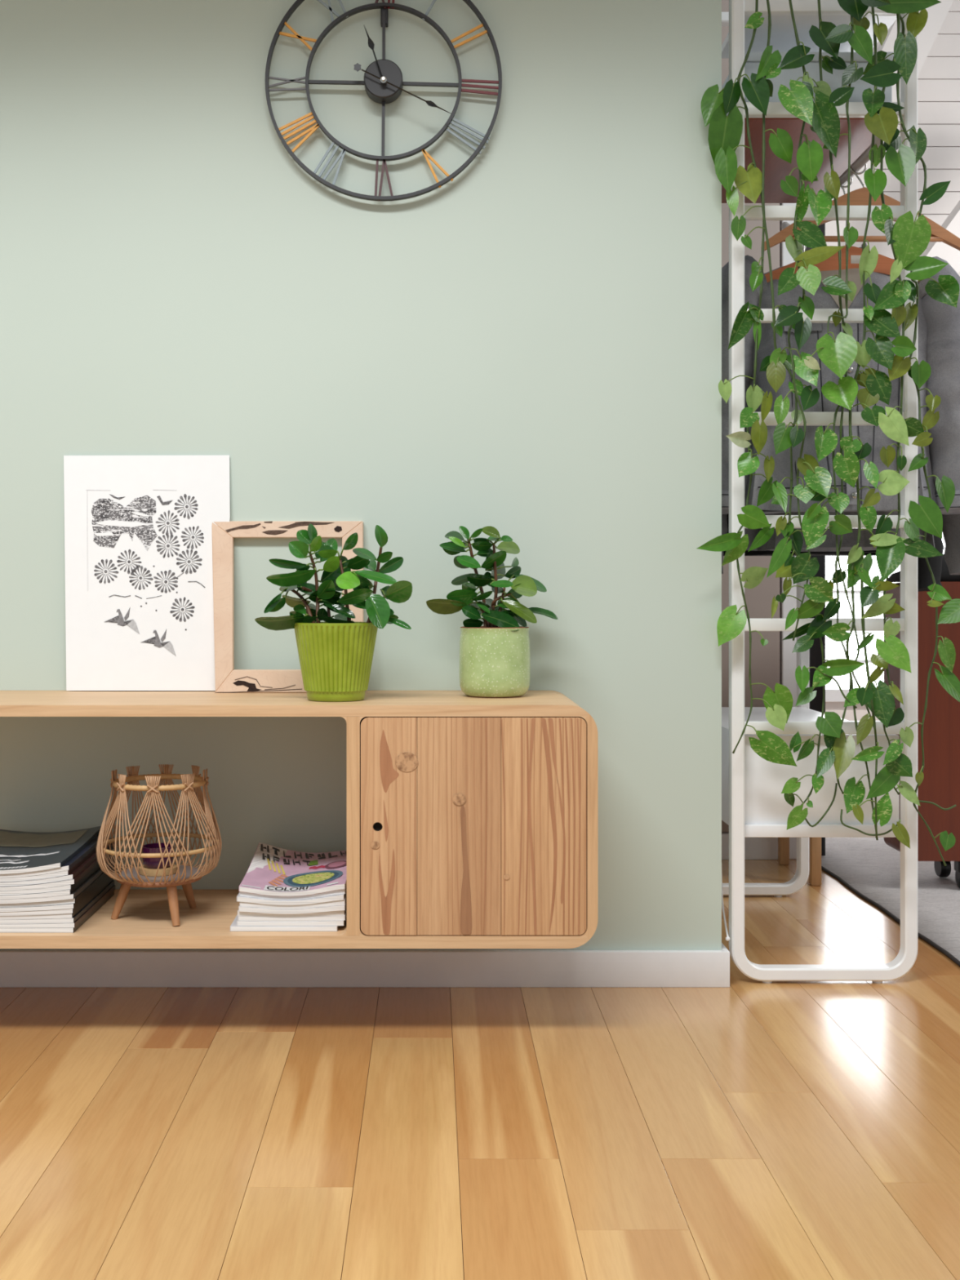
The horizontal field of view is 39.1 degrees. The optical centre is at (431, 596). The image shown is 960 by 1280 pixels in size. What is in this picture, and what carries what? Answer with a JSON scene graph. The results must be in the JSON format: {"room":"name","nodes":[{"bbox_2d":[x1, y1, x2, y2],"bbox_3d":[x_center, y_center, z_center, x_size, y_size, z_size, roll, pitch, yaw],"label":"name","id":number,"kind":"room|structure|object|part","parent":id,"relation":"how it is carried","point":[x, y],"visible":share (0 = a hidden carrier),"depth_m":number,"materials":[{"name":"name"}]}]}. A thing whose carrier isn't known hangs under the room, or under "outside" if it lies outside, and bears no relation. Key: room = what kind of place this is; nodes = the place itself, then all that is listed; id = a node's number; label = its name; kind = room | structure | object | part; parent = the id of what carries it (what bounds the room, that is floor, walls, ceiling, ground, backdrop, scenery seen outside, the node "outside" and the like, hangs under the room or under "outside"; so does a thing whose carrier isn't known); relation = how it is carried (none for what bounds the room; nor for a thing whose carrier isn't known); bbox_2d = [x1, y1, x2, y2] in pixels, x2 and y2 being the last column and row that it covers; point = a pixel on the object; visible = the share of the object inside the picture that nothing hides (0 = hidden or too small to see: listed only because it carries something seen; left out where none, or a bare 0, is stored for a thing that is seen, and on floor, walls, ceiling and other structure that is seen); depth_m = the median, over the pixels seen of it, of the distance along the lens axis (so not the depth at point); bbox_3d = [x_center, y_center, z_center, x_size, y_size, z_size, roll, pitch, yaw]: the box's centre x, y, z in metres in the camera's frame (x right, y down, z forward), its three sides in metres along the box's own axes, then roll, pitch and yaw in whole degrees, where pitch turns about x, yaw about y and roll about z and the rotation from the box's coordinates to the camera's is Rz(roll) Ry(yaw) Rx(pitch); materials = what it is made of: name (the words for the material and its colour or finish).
{"room":"living room","nodes":[
{"label":"living room","id":0,"kind":"room"},
{"bbox_2d":[0,0,721,950],"bbox_3d":[-0.839,-0.416,2.492,2.723,2.235,0.120,0,0,0],"label":"wall","id":1,"kind":"structure","parent":0,"point":[526,345],"depth_m":2.43,"materials":[{"name":"green paint"}]},
{"bbox_2d":[0,690,597,948],"bbox_3d":[-0.580,0.359,2.264,1.679,0.378,0.335,0,0,0],"label":"sideboard","id":2,"kind":"object","parent":1,"relation":"attached to","point":[472,822],"visible":0.99,"depth_m":2.10,"materials":[{"name":"brown wood"}]},
{"bbox_2d":[0,890,114,932],"bbox_3d":[-0.673,0.524,2.253,0.225,0.008,0.271,0,0,0],"label":"magazine","id":3,"kind":"object","parent":2,"relation":"on","point":[66,929],"visible":0.24,"depth_m":2.12,"materials":[{"name":"white paper"}]},
{"bbox_2d":[0,884,115,928],"bbox_3d":[-0.672,0.516,2.253,0.225,0.010,0.271,0,0,0],"label":"magazine","id":4,"kind":"object","parent":3,"relation":"on","point":[111,890],"visible":0.26,"depth_m":2.12,"materials":[{"name":"white paper"}]},
{"bbox_2d":[0,880,114,924],"bbox_3d":[-0.673,0.509,2.254,0.225,0.012,0.271,0,0,0],"label":"magazine","id":5,"kind":"object","parent":4,"relation":"on","point":[111,884],"visible":0.21,"depth_m":2.12,"materials":[{"name":"white paper"}]},
{"bbox_2d":[0,878,113,919],"bbox_3d":[-0.675,0.501,2.254,0.225,0.014,0.271,0,0,0],"label":"magazine","id":6,"kind":"object","parent":5,"relation":"on","point":[63,915],"visible":0.23,"depth_m":2.12,"materials":[{"name":"white paper"}]},
{"bbox_2d":[0,871,113,915],"bbox_3d":[-0.674,0.494,2.252,0.225,0.016,0.271,0,0,0],"label":"magazine","id":7,"kind":"object","parent":6,"relation":"on","point":[67,910],"visible":0.24,"depth_m":2.12,"materials":[{"name":"white paper"}]},
{"bbox_2d":[0,869,114,911],"bbox_3d":[-0.673,0.486,2.252,0.225,0.018,0.271,0,0,0],"label":"magazine","id":8,"kind":"object","parent":7,"relation":"on","point":[65,906],"visible":0.21,"depth_m":2.12,"materials":[{"name":"white paper"}]},
{"bbox_2d":[0,857,114,903],"bbox_3d":[-0.672,0.471,2.250,0.225,0.022,0.271,0,0,0],"label":"magazine","id":9,"kind":"object","parent":8,"relation":"on","point":[100,872],"visible":0.25,"depth_m":2.12,"materials":[{"name":"white paper"}]},
{"bbox_2d":[0,862,115,907],"bbox_3d":[-0.671,0.479,2.253,0.225,0.020,0.271,0,0,0],"label":"magazine","id":10,"kind":"object","parent":8,"relation":"on","point":[98,879],"visible":0.16,"depth_m":2.12,"materials":[{"name":"white paper"}]},
{"bbox_2d":[0,854,110,899],"bbox_3d":[-0.677,0.464,2.249,0.225,0.023,0.271,0,0,0],"label":"magazine","id":11,"kind":"object","parent":10,"relation":"on","point":[66,891],"visible":0.2,"depth_m":2.11,"materials":[{"name":"white paper"}]},
{"bbox_2d":[0,854,109,895],"bbox_3d":[-0.677,0.457,2.251,0.225,0.025,0.271,0,0,0],"label":"magazine","id":12,"kind":"object","parent":11,"relation":"on","point":[72,886],"visible":0.16,"depth_m":2.12,"materials":[{"name":"white paper"}]},
{"bbox_2d":[0,837,113,886],"bbox_3d":[-0.674,0.441,2.253,0.225,0.029,0.271,0,0,0],"label":"magazine","id":13,"kind":"object","parent":12,"relation":"on","point":[89,861],"visible":0.23,"depth_m":2.12,"materials":[{"name":"white paper"}]},
{"bbox_2d":[0,835,107,882],"bbox_3d":[-0.682,0.435,2.254,0.225,0.030,0.271,0,0,0],"label":"magazine","id":14,"kind":"object","parent":13,"relation":"on","point":[67,872],"visible":0.24,"depth_m":2.12,"materials":[{"name":"white paper"}]},
{"bbox_2d":[0,826,101,874],"bbox_3d":[-0.693,0.421,2.252,0.225,0.030,0.271,0,0,0],"label":"magazine","id":15,"kind":"object","parent":14,"relation":"on","point":[20,851],"visible":1,"depth_m":2.27,"materials":[{"name":"black paper"}]},
{"bbox_2d":[0,829,88,847],"bbox_3d":[-0.688,0.418,2.329,0.169,0.014,0.094,0,0,0],"label":"picture","id":16,"kind":"object","parent":15,"relation":"on","point":[8,838],"depth_m":2.33},
{"bbox_2d":[0,829,110,878],"bbox_3d":[-0.681,0.427,2.254,0.225,0.032,0.271,0,0,0],"label":"magazine","id":17,"kind":"object","parent":13,"relation":"on","point":[92,845],"visible":0.31,"depth_m":2.12,"materials":[{"name":"white paper"}]},
{"bbox_2d":[0,842,114,891],"bbox_3d":[-0.671,0.449,2.251,0.225,0.028,0.271,0,0,0],"label":"magazine","id":18,"kind":"object","parent":12,"relation":"on","point":[95,863],"visible":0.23,"depth_m":2.12,"materials":[{"name":"white paper"}]},
{"bbox_2d":[63,455,230,690],"bbox_3d":[-0.511,-0.043,2.415,0.300,0.422,0.026,0,0,0],"label":"art print","id":19,"kind":"object","parent":2,"relation":"on","point":[140,606],"visible":1,"depth_m":2.42,"materials":[{"name":"white paper"}]},
{"bbox_2d":[96,764,222,926],"bbox_3d":[-0.448,0.407,2.227,0.201,0.241,0.201,0,0,0],"label":"candle holder","id":20,"kind":"object","parent":2,"relation":"on","point":[185,874],"visible":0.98,"depth_m":2.18,"materials":[{"name":"wicker"}]},
{"bbox_3d":[-0.506,0.494,2.212,0.037,0.069,0.017,0,0,-14],"label":"leg","id":21,"kind":"part","parent":20,"relation":"part of","materials":[{"name":"brown wood"}]},
{"bbox_2d":[138,842,177,876],"bbox_3d":[-0.450,0.433,2.223,0.062,0.045,0.062,0,0,0],"label":"glass","id":22,"kind":"object","parent":20,"relation":"on","point":[150,865],"visible":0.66,"depth_m":2.20,"materials":[{"name":"glass"}]},
{"bbox_2d":[142,842,173,868],"bbox_3d":[-0.450,0.428,2.223,0.052,0.034,0.052,0,0,0],"label":"candle","id":23,"kind":"object","parent":22,"relation":"on","point":[148,863],"depth_m":2.20,"materials":[{"name":"purple glass"}]},
{"bbox_3d":[-0.448,0.458,2.227,0.131,0.004,0.131,0,0,0],"label":"plate","id":24,"kind":"part","parent":20,"relation":"part of","materials":[{"name":"brown wood"}]},
{"bbox_3d":[-0.414,0.493,2.172,0.017,0.069,0.038,0,0,-34],"label":"leg","id":25,"kind":"part","parent":20,"relation":"part of","materials":[{"name":"brown wood"}]},
{"bbox_3d":[-0.411,0.494,2.278,0.017,0.069,0.038,0,0,37],"label":"leg","id":26,"kind":"part","parent":20,"relation":"part of","materials":[{"name":"brown wood"}]},
{"bbox_2d":[230,915,338,931],"bbox_3d":[-0.232,0.523,2.251,0.169,0.011,0.251,0,0,0],"label":"magazine","id":27,"kind":"object","parent":2,"relation":"on","point":[233,927],"visible":0.23,"depth_m":2.13,"materials":[{"name":"white paper"}]},
{"bbox_2d":[236,918,346,926],"bbox_3d":[-0.222,0.514,2.253,0.169,0.014,0.251,0,0,0],"label":"magazine","id":28,"kind":"object","parent":27,"relation":"on","point":[245,923],"visible":0.2,"depth_m":2.13,"materials":[{"name":"white paper"}]},
{"bbox_2d":[238,907,346,922],"bbox_3d":[-0.220,0.505,2.254,0.169,0.018,0.251,0,0,0],"label":"magazine","id":29,"kind":"object","parent":28,"relation":"on","point":[335,917],"visible":0.2,"depth_m":2.13,"materials":[{"name":"white paper"}]},
{"bbox_2d":[237,905,346,917],"bbox_3d":[-0.221,0.496,2.254,0.169,0.022,0.251,0,0,0],"label":"magazine","id":30,"kind":"object","parent":29,"relation":"on","point":[341,912],"visible":0.2,"depth_m":2.13,"materials":[{"name":"white paper"}]},
{"bbox_2d":[238,899,346,914],"bbox_3d":[-0.219,0.488,2.249,0.168,0.025,0.251,0,0,0],"label":"magazine","id":31,"kind":"object","parent":30,"relation":"on","point":[335,908],"visible":0.16,"depth_m":2.12,"materials":[{"name":"white paper"}]},
{"bbox_2d":[240,891,346,909],"bbox_3d":[-0.219,0.479,2.251,0.166,0.028,0.251,0,0,0],"label":"magazine","id":32,"kind":"object","parent":31,"relation":"on","point":[343,902],"visible":0.17,"depth_m":2.13,"materials":[{"name":"white paper"}]},
{"bbox_2d":[236,889,346,905],"bbox_3d":[-0.222,0.471,2.249,0.169,0.032,0.251,0,0,0],"label":"magazine","id":33,"kind":"object","parent":32,"relation":"on","point":[341,896],"visible":0.22,"depth_m":2.12,"materials":[{"name":"white paper"}]},
{"bbox_2d":[239,842,346,896],"bbox_3d":[-0.219,0.453,2.251,0.167,0.039,0.251,0,0,0],"label":"magazine","id":34,"kind":"object","parent":33,"relation":"on","point":[273,870],"visible":0.99,"depth_m":2.23,"materials":[{"name":"paper"}]},
{"bbox_3d":[-0.193,0.459,2.201,0.084,0.011,0.083,0,0,0],"label":"printed plate","id":35,"kind":"part","parent":34,"relation":"part of","materials":[{"name":"yellow paper"}]},
{"bbox_3d":[-0.193,0.459,2.201,0.097,0.013,0.100,0,0,0],"label":"printed plate","id":36,"kind":"part","parent":34,"relation":"part of","materials":[{"name":"paper"}]},
{"bbox_2d":[240,884,346,900],"bbox_3d":[-0.219,0.462,2.255,0.167,0.036,0.251,0,0,0],"label":"magazine","id":37,"kind":"object","parent":33,"relation":"on","point":[343,891],"visible":0.15,"depth_m":2.13,"materials":[{"name":"white paper"}]},
{"bbox_2d":[211,520,363,693],"bbox_3d":[-0.256,0.018,2.400,0.275,0.305,0.071,0,0,0],"label":"picture frame","id":38,"kind":"object","parent":2,"relation":"on","point":[228,680],"visible":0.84,"depth_m":2.40,"materials":[{"name":"brown wood"}]},
{"bbox_3d":[-0.371,0.017,2.403,0.040,0.302,0.071,0,0,-8],"label":"rail","id":39,"kind":"part","parent":38,"relation":"part of","materials":[{"name":"brown wood"}]},
{"bbox_3d":[-0.249,0.149,2.377,0.258,0.039,0.023,0,0,0],"label":"rail","id":40,"kind":"part","parent":38,"relation":"part of","materials":[{"name":"brown wood"}]},
{"bbox_3d":[-0.258,-0.119,2.425,0.270,0.030,0.021,0,0,0],"label":"rail","id":41,"kind":"part","parent":38,"relation":"part of","materials":[{"name":"brown wood"}]},
{"bbox_3d":[-0.139,0.017,2.401,0.041,0.302,0.070,0,0,0],"label":"rail","id":42,"kind":"part","parent":38,"relation":"part of","materials":[{"name":"brown wood"}]},
{"bbox_2d":[254,523,412,702],"bbox_3d":[-0.157,0.026,2.206,0.254,0.287,0.140,0,0,0],"label":"potted peperomia","id":43,"kind":"object","parent":2,"relation":"on","point":[335,655],"visible":1,"depth_m":2.17,"materials":[{"name":"green plant"}]},
{"bbox_3d":[-0.209,0.021,2.208,0.050,0.073,0.018,0,0,12],"label":"stem","id":44,"kind":"part","parent":43,"relation":"part of","materials":[{"name":"brown plant"}]},
{"bbox_3d":[-0.203,-0.010,2.202,0.007,0.011,0.020,0,0,38],"label":"stem","id":45,"kind":"part","parent":43,"relation":"part of","materials":[{"name":"brown plant"}]},
{"bbox_3d":[-0.187,-0.005,2.205,0.021,0.126,0.016,0,0,34],"label":"stem","id":46,"kind":"part","parent":43,"relation":"part of","materials":[{"name":"brown plant"}]},
{"bbox_3d":[-0.167,0.029,2.213,0.007,0.022,0.009,0,0,0],"label":"stem","id":47,"kind":"part","parent":43,"relation":"part of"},
{"bbox_2d":[293,622,377,702],"bbox_3d":[-0.156,0.106,2.206,0.138,0.126,0.138,0,0,0],"label":"pot","id":48,"kind":"object","parent":43,"relation":"attached to","point":[335,658],"depth_m":2.16,"materials":[{"name":"green ceramic"}]},
{"bbox_3d":[-0.139,-0.002,2.200,0.020,0.116,0.017,0,0,-24],"label":"stem","id":49,"kind":"part","parent":43,"relation":"part of","materials":[{"name":"brown plant"}]},
{"bbox_3d":[-0.097,-0.013,2.203,0.032,0.140,0.021,0,0,-18],"label":"stem","id":50,"kind":"part","parent":43,"relation":"part of","materials":[{"name":"brown plant"}]},
{"bbox_2d":[426,525,557,697],"bbox_3d":[0.105,0.026,2.298,0.228,0.288,0.136,0,0,0],"label":"potted peperomia","id":51,"kind":"object","parent":2,"relation":"on","point":[495,655],"visible":1,"depth_m":2.26,"materials":[{"name":"green plant"}]},
{"bbox_3d":[0.082,-0.019,2.289,0.043,0.162,0.020,0,0,0],"label":"stem","id":52,"kind":"part","parent":51,"relation":"part of","materials":[{"name":"brown plant"}]},
{"bbox_3d":[0.090,0.036,2.291,0.015,0.052,0.028,0,0,-30],"label":"stem","id":53,"kind":"part","parent":51,"relation":"part of","materials":[{"name":"brown plant"}]},
{"bbox_3d":[0.106,-0.013,2.289,0.014,0.150,0.025,0,0,-23],"label":"stem","id":54,"kind":"part","parent":51,"relation":"part of","materials":[{"name":"brown plant"}]},
{"bbox_2d":[458,627,529,697],"bbox_3d":[0.107,0.111,2.290,0.120,0.116,0.120,0,0,0],"label":"pot","id":55,"kind":"object","parent":51,"relation":"attached to","point":[495,662],"depth_m":2.24,"materials":[{"name":"green ceramic"}]},
{"bbox_3d":[0.117,0.023,2.288,0.022,0.077,0.014,0,0,24],"label":"stem","id":56,"kind":"part","parent":51,"relation":"part of","materials":[{"name":"brown plant"}]},
{"bbox_3d":[0.116,0.027,2.286,0.036,0.067,0.016,0,0,27],"label":"stem","id":57,"kind":"part","parent":51,"relation":"part of","materials":[{"name":"brown plant"}]},
{"bbox_3d":[0.066,0.358,2.110,0.343,0.330,0.006,0,0,0],"label":"door","id":58,"kind":"part","parent":2,"relation":"part of","materials":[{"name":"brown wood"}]},
{"bbox_2d":[0,950,724,987],"bbox_3d":[-0.837,0.669,2.424,2.726,0.064,0.015,0,0,0],"label":"baseboard","id":59,"kind":"structure","parent":1,"relation":"attached to","point":[18,968],"depth_m":2.42,"materials":[{"name":"white paint"}]},
{"bbox_2d":[265,0,502,201],"bbox_3d":[-0.085,-0.919,2.401,0.423,0.423,0.057,0,0,0],"label":"wall clock","id":60,"kind":"object","parent":1,"relation":"attached to","point":[383,82],"visible":1,"depth_m":2.41,"materials":[{"name":"black metal"}]},
{"bbox_2d":[721,942,729,986],"bbox_3d":[0.529,0.669,2.485,0.012,0.064,0.135,0,0,0],"label":"baseboard","id":61,"kind":"structure","parent":1,"relation":"attached to","point":[724,948],"depth_m":2.42,"materials":[{"name":"white paint"}]},
{"bbox_2d":[0,859,959,1279],"bbox_3d":[0.150,0.716,2.282,4.900,0.030,4.900,0,0,0],"label":"floor","id":62,"kind":"structure","parent":0,"point":[748,1129],"depth_m":1.77,"materials":[{"name":"brown wood"}]},
{"bbox_2d":[721,0,779,859],"bbox_3d":[0.565,-0.474,3.807,0.730,2.350,0.450,0,0,0],"label":"wall","id":63,"kind":"structure","parent":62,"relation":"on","point":[765,660],"depth_m":3.58,"materials":[{"name":"grey paint"}]},
{"bbox_2d":[777,837,821,885],"bbox_3d":[0.777,0.508,3.405,0.355,0.385,0.305,0,0,0],"label":"wooden stool","id":64,"kind":"object","parent":62,"relation":"on","point":[815,843],"visible":0.12,"depth_m":3.27,"materials":[{"name":"brown wood"}]},
{"bbox_3d":[0.922,0.521,3.532,0.025,0.360,0.025,0,0,0],"label":"leg","id":65,"kind":"part","parent":64,"relation":"part of","materials":[{"name":"brown wood"}]},
{"bbox_3d":[0.932,0.521,3.277,0.025,0.360,0.025,0,0,0],"label":"leg","id":66,"kind":"part","parent":64,"relation":"part of","materials":[{"name":"brown wood"}]},
{"bbox_2d":[721,0,917,983],"bbox_3d":[0.705,-0.329,2.798,0.349,2.060,0.740,0,0,0],"label":"clothes rack","id":67,"kind":"object","parent":62,"relation":"on","point":[753,804],"visible":0.57,"depth_m":2.45,"materials":[{"name":"white metal"}]},
{"bbox_3d":[0.543,0.563,2.496,0.008,0.117,0.136,0,0,8],"label":"cord","id":68,"kind":"part","parent":67,"relation":"part of","materials":[{"name":"white paint"}]},
{"bbox_3d":[0.711,-0.332,3.152,0.336,2.055,0.031,0,0,0],"label":"frame","id":69,"kind":"part","parent":67,"relation":"part of","materials":[{"name":"white metal"}]},
{"bbox_2d":[721,118,871,203],"bbox_3d":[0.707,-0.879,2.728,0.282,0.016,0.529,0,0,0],"label":"storage box","id":70,"kind":"object","parent":67,"relation":"attached to","point":[776,169],"depth_m":2.65,"materials":[{"name":"brown cardboard"}]},
{"bbox_2d":[721,52,893,115],"bbox_3d":[0.710,-0.944,2.637,0.282,0.114,0.316,0,0,0],"label":"storage box","id":71,"kind":"object","parent":67,"relation":"on","point":[834,80],"visible":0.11,"depth_m":2.48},
{"bbox_3d":[0.710,-0.992,2.637,0.282,0.018,0.316,0,0,0],"label":"lid","id":72,"kind":"part","parent":71,"relation":"part of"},
{"bbox_2d":[721,15,896,57],"bbox_3d":[0.711,-1.068,2.562,0.290,0.016,0.199,0,0,0],"label":"shelf","id":73,"kind":"object","parent":67,"relation":"attached to","point":[782,39],"depth_m":2.54,"materials":[{"name":"white paint"}]},
{"bbox_2d":[697,0,959,866],"bbox_3d":[0.691,-0.371,2.465,0.483,1.697,0.345,0,0,0],"label":"pothos","id":74,"kind":"object","parent":67,"relation":"on","point":[908,239],"visible":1,"depth_m":2.36,"materials":[{"name":"green plant"}]},
{"bbox_3d":[0.822,-0.846,2.807,0.019,0.049,0.668,0,0,0],"label":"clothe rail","id":75,"kind":"part","parent":67,"relation":"part of","materials":[{"name":"white metal"}]},
{"bbox_2d":[721,430,959,574],"bbox_3d":[0.850,-0.372,2.846,0.650,0.655,0.130,0,0,0],"label":"denim jacket","id":76,"kind":"object","parent":67,"relation":"hanging from","point":[951,522],"visible":0.06,"depth_m":2.82,"materials":[{"name":"grey fabric"}]},
{"bbox_2d":[764,177,919,283],"bbox_3d":[0.826,-0.725,2.687,0.400,0.239,0.014,0,0,0],"label":"clothes hanger","id":77,"kind":"object","parent":67,"relation":"hanging from","point":[884,264],"visible":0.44,"depth_m":2.68,"materials":[{"name":"orange wood"}]},
{"bbox_2d":[721,243,959,514],"bbox_3d":[0.815,-0.436,2.708,0.581,0.541,0.172,0,0,0],"label":"denim jacket","id":78,"kind":"object","parent":77,"relation":"hanging from","point":[938,322],"visible":0.27,"depth_m":2.67,"materials":[{"name":"grey fabric"}]},
{"bbox_3d":[0.826,-0.651,2.687,0.400,0.091,0.014,0,0,0],"label":"shoulder arm","id":79,"kind":"part","parent":77,"relation":"part of","materials":[{"name":"orange wood"}]},
{"bbox_2d":[764,164,959,250],"bbox_3d":[0.833,-0.755,2.602,0.385,0.179,0.014,0,0,0],"label":"clothes hanger","id":80,"kind":"object","parent":67,"relation":"hanging from","point":[860,197],"visible":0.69,"depth_m":2.60,"materials":[{"name":"brown wood"}]},
{"bbox_2d":[821,837,959,966],"bbox_3d":[1.751,0.697,3.132,1.510,0.009,2.400,0,0,0],"label":"rug","id":81,"kind":"object","parent":62,"relation":"on","point":[870,868],"visible":0.38,"depth_m":3.25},
{"bbox_2d":[808,204,825,855],"bbox_3d":[1.034,-0.399,3.624,0.042,2.200,0.036,0,0,0],"label":"upright","id":82,"kind":"object","parent":81,"relation":"on","point":[815,651],"visible":0.06,"depth_m":3.61,"materials":[{"name":"silver metal"}]},
{"bbox_2d":[884,582,959,888],"bbox_3d":[1.488,0.330,3.266,0.723,0.728,0.192,0,0,0],"label":"base cabinet","id":83,"kind":"object","parent":81,"relation":"on","point":[940,785],"visible":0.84,"depth_m":3.17,"materials":[{"name":"brown wood"}]},
{"bbox_2d":[887,554,959,582],"bbox_3d":[1.445,-0.079,3.267,0.620,0.089,0.180,0,0,0],"label":"cushion","id":84,"kind":"object","parent":83,"relation":"on","point":[945,576],"visible":0.23,"depth_m":3.18,"materials":[{"name":"fabric"}]},
{"bbox_2d":[779,203,796,859],"bbox_3d":[0.957,-0.549,3.662,0.045,2.500,0.140,0,0,0],"label":"trim","id":85,"kind":"structure","parent":0,"point":[788,660],"depth_m":3.59,"materials":[{"name":"white paint"}]},
{"bbox_2d":[825,0,953,246],"bbox_3d":[1.534,-1.777,4.382,0.735,1.350,0.120,0,0,0],"label":"trim","id":86,"kind":"structure","parent":0,"point":[937,13],"depth_m":4.32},
{"bbox_2d":[825,0,959,720],"bbox_3d":[1.800,-0.949,4.678,3.200,3.300,0.068,0,0,0],"label":"wall","id":87,"kind":"structure","parent":0,"point":[939,77],"depth_m":4.64,"materials":[{"name":"white paint"}]},
{"bbox_2d":[825,533,945,701],"bbox_3d":[1.540,-0.074,4.654,0.540,0.870,0.067,0,0,0],"label":"window","id":88,"kind":"structure","parent":87,"relation":"in","point":[833,649],"depth_m":4.68,"materials":[{"name":"white"}]},
{"bbox_2d":[920,200,959,273],"bbox_3d":[1.626,-1.104,4.182,0.763,0.994,0.120,0,0,0],"label":"trim","id":89,"kind":"structure","parent":0,"point":[941,250],"depth_m":4.12,"materials":[{"name":"white paint"}]},
{"bbox_3d":[0.822,-0.719,2.982,0.420,0.252,0.014,0,0,0],"label":"clothes hanger","id":90,"kind":"object","parent":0,"visible":0},
{"bbox_2d":[723,427,943,591],"bbox_3d":[0.804,-0.358,3.035,0.685,0.695,0.130,0,0,0],"label":"coat","id":91,"kind":"object","parent":90,"relation":"hanging from","point":[924,576],"visible":0.02,"depth_m":2.99,"materials":[{"name":"fabric"}]}
]}

